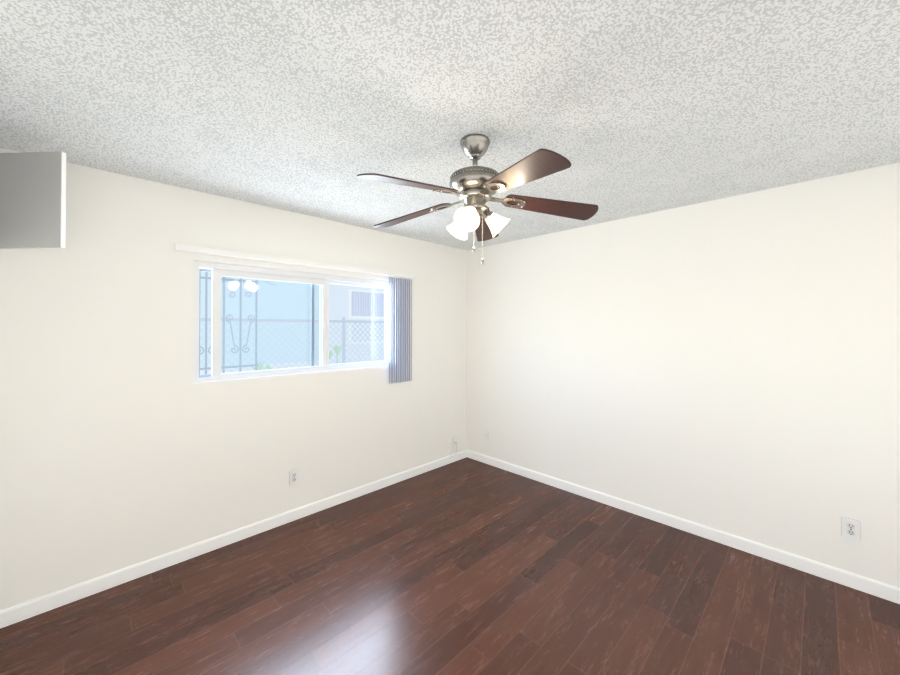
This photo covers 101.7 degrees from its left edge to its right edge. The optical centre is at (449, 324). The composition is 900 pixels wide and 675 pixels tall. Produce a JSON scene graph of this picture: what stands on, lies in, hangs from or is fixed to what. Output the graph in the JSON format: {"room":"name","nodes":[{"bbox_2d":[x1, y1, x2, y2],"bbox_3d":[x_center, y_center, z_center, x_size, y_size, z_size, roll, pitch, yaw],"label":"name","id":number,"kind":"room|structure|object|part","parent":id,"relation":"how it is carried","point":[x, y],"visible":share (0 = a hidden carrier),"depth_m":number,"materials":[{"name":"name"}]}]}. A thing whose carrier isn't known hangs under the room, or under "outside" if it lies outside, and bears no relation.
{"room":"empty bedroom","nodes":[
{"label":"empty bedroom","id":0,"kind":"room"},
{"bbox_2d":[0,148,466,610],"bbox_3d":[-1.224,0.326,3.038,4.170,2.440,0.160,0,-1,-45],"label":"wall","id":1,"kind":"structure","parent":0,"point":[112,458],"depth_m":2.33,"materials":[{"name":"paint"}]},
{"bbox_2d":[0,450,466,627],"bbox_3d":[-1.167,1.504,2.963,3.837,0.083,0.013,0,-1,-45],"label":"baseboard","id":2,"kind":"structure","parent":1,"relation":"attached to","point":[31,608],"depth_m":2.41,"materials":[{"name":"white wood"}]},
{"bbox_2d":[193,260,390,381],"bbox_3d":[-1.179,-0.018,3.085,1.661,0.826,0.070,0,-1,-45],"label":"window","id":3,"kind":"structure","parent":1,"relation":"in","point":[205,266],"depth_m":2.80,"materials":[{"name":"white plastic"}]},
{"bbox_3d":[-1.462,-0.010,2.842,0.838,0.762,0.008,0,-1,-45],"label":"screen frame","id":4,"kind":"part","parent":3,"relation":"part of","materials":[{"name":"silver metal"}]},
{"bbox_2d":[211,269,328,376],"bbox_3d":[-1.365,-0.010,2.883,0.871,0.762,0.034,0,-1,-45],"label":"sash","id":5,"kind":"object","parent":3,"relation":"attached to","point":[217,274],"depth_m":2.71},
{"bbox_2d":[174,243,415,383],"bbox_3d":[-1.068,0.022,3.037,1.966,1.079,0.064,0,-1,-45],"label":"vertical blinds","id":6,"kind":"object","parent":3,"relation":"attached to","point":[178,247],"visible":1,"depth_m":3.52,"materials":[{"name":"white plastic"}]},
{"bbox_2d":[319,281,386,366],"bbox_3d":[-0.879,-0.006,3.413,0.693,0.762,0.020,0,-1,-45],"label":"sash","id":7,"kind":"object","parent":3,"relation":"attached to","point":[330,282],"depth_m":3.41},
{"bbox_2d":[289,468,298,485],"bbox_3d":[-1.234,1.207,2.901,0.076,0.120,0.009,0,-1,-45],"label":"outlet","id":8,"kind":"object","parent":1,"relation":"attached to","point":[293,474],"visible":1,"depth_m":2.90,"materials":[{"name":"white plastic"}]},
{"bbox_2d":[193,365,395,384],"bbox_3d":[-1.139,0.400,3.042,1.663,0.011,0.043,0,-1,-45],"label":"window sill","id":9,"kind":"structure","parent":1,"relation":"attached to","point":[273,376],"depth_m":2.85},
{"bbox_2d":[450,436,456,456],"bbox_3d":[0.050,1.386,4.152,0.124,0.208,0.042,0,-1,-45],"label":"outlet","id":10,"kind":"object","parent":1,"relation":"attached to","point":[454,439],"visible":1,"depth_m":4.16,"materials":[{"name":"white plastic"}]},
{"bbox_2d":[349,323,383,343],"bbox_3d":[-2.261,0.204,10.316,1.290,0.640,0.049,0,-1,-45],"label":"window","id":11,"kind":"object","parent":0,"point":[350,326],"depth_m":9.98,"materials":[{"name":"white"}]},
{"bbox_2d":[351,323,383,341],"bbox_3d":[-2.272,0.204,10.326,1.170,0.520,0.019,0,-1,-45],"label":"building","id":12,"kind":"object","parent":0,"point":[382,326],"depth_m":10.29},
{"bbox_2d":[352,291,382,316],"bbox_3d":[-2.300,-0.571,10.304,1.090,0.670,0.019,0,-1,-45],"label":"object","id":13,"kind":"object","parent":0,"point":[380,312],"depth_m":10.28,"materials":[{"name":"grey"}]},
{"bbox_2d":[0,0,899,249],"bbox_3d":[0.154,-0.965,1.661,4.170,0.120,4.070,0,-1,-45],"label":"ceiling","id":14,"kind":"structure","parent":0,"point":[652,106],"depth_m":1.47,"materials":[{"name":"white paint"}]},
{"bbox_2d":[357,133,597,264],"bbox_3d":[0.089,-0.596,1.775,1.154,0.614,1.186,0,-1,-45],"label":"ceiling fan","id":15,"kind":"object","parent":14,"relation":"hanging from","point":[474,185],"depth_m":1.73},
{"bbox_2d":[0,457,899,674],"bbox_3d":[0.154,1.595,1.641,4.170,0.120,4.070,0,-1,-45],"label":"floor","id":16,"kind":"structure","parent":0,"point":[465,566],"depth_m":1.99,"materials":[{"name":"laminate"}]},
{"bbox_2d":[467,162,899,587],"bbox_3d":[1.633,0.326,3.007,0.160,2.440,3.910,0,-1,-45],"label":"wall","id":17,"kind":"structure","parent":0,"point":[731,365],"depth_m":2.60,"materials":[{"name":"paint"}]},
{"bbox_2d":[483,429,488,440],"bbox_3d":[0.399,1.240,4.116,0.018,0.116,0.072,0,-1,-45],"label":"outlet","id":18,"kind":"object","parent":17,"relation":"attached to","point":[485,432],"visible":1,"depth_m":4.11,"materials":[{"name":"white plastic"}]},
{"bbox_2d":[467,450,899,603],"bbox_3d":[1.515,1.504,2.993,0.013,0.083,3.750,0,-1,-45],"label":"baseboard","id":19,"kind":"structure","parent":17,"relation":"attached to","point":[858,582],"depth_m":2.58,"materials":[{"name":"white wood"}]},
{"bbox_2d":[841,517,860,541],"bbox_3d":[2.356,1.201,2.152,0.009,0.120,0.076,0,-1,-45],"label":"outlet","id":20,"kind":"object","parent":17,"relation":"attached to","point":[850,528],"visible":1,"depth_m":2.15,"materials":[{"name":"white plastic"}]},
{"bbox_3d":[-1.269,0.304,0.238,0.160,2.440,3.750,0,-1,-45],"label":"wall","id":21,"kind":"structure","parent":0,"visible":0},
{"bbox_2d":[0,152,65,248],"bbox_3d":[-2.007,-0.628,1.510,0.573,0.485,0.924,0,-1,-45],"label":"upper cabinet","id":22,"kind":"object","parent":21,"relation":"attached to","point":[32,184],"visible":1,"depth_m":1.83,"materials":[{"name":"grey paint"}]},
{"label":"outside","id":23,"kind":"structure","parent":0,"visible":0},
{"bbox_2d":[200,361,318,374],"bbox_3d":[-6.210,1.897,9.362,26.000,0.100,15.820,0,-1,-45],"label":"ground","id":24,"kind":"structure","parent":23,"point":[244,369],"depth_m":16.32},
{"bbox_2d":[200,272,258,374],"bbox_3d":[-2.338,0.620,3.507,0.928,2.360,0.021,0,-1,-45],"label":"gate","id":25,"kind":"object","parent":24,"relation":"on","point":[206,277],"visible":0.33,"depth_m":3.67,"materials":[{"name":"metal"}]},
{"bbox_2d":[200,317,383,374],"bbox_3d":[-2.002,0.844,5.841,7.407,1.955,0.080,0,-1,-45],"label":"fence","id":26,"kind":"object","parent":24,"relation":"on","point":[343,321],"visible":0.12,"depth_m":5.48,"materials":[{"name":"grey metal"}]},
{"bbox_2d":[250,346,341,370],"bbox_3d":[-2.128,1.055,5.201,0.088,1.517,1.347,0,-1,42],"label":"garden plants","id":27,"kind":"object","parent":24,"relation":"on","point":[259,367],"visible":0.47,"depth_m":5.51,"materials":[{"name":"green plant"}]},
{"bbox_2d":[329,284,383,363],"bbox_3d":[-0.447,-0.130,12.331,8.060,4.000,0.650,0,-1,-45],"label":"building","id":28,"kind":"structure","parent":24,"relation":"on","point":[338,294],"depth_m":9.81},
{"bbox_2d":[349,289,383,318],"bbox_3d":[-2.289,-0.571,10.294,1.210,0.790,0.049,0,-1,-45],"label":"window","id":29,"kind":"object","parent":28,"relation":"in","point":[350,290],"depth_m":10.10,"materials":[{"name":"white"}]},
{"bbox_2d":[354,291,383,316],"bbox_3d":[-2.262,-0.571,10.266,0.954,0.670,0.020,0,-1,-45],"label":"bars","id":30,"kind":"object","parent":29,"relation":"attached to","point":[354,291],"depth_m":10.21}
]}

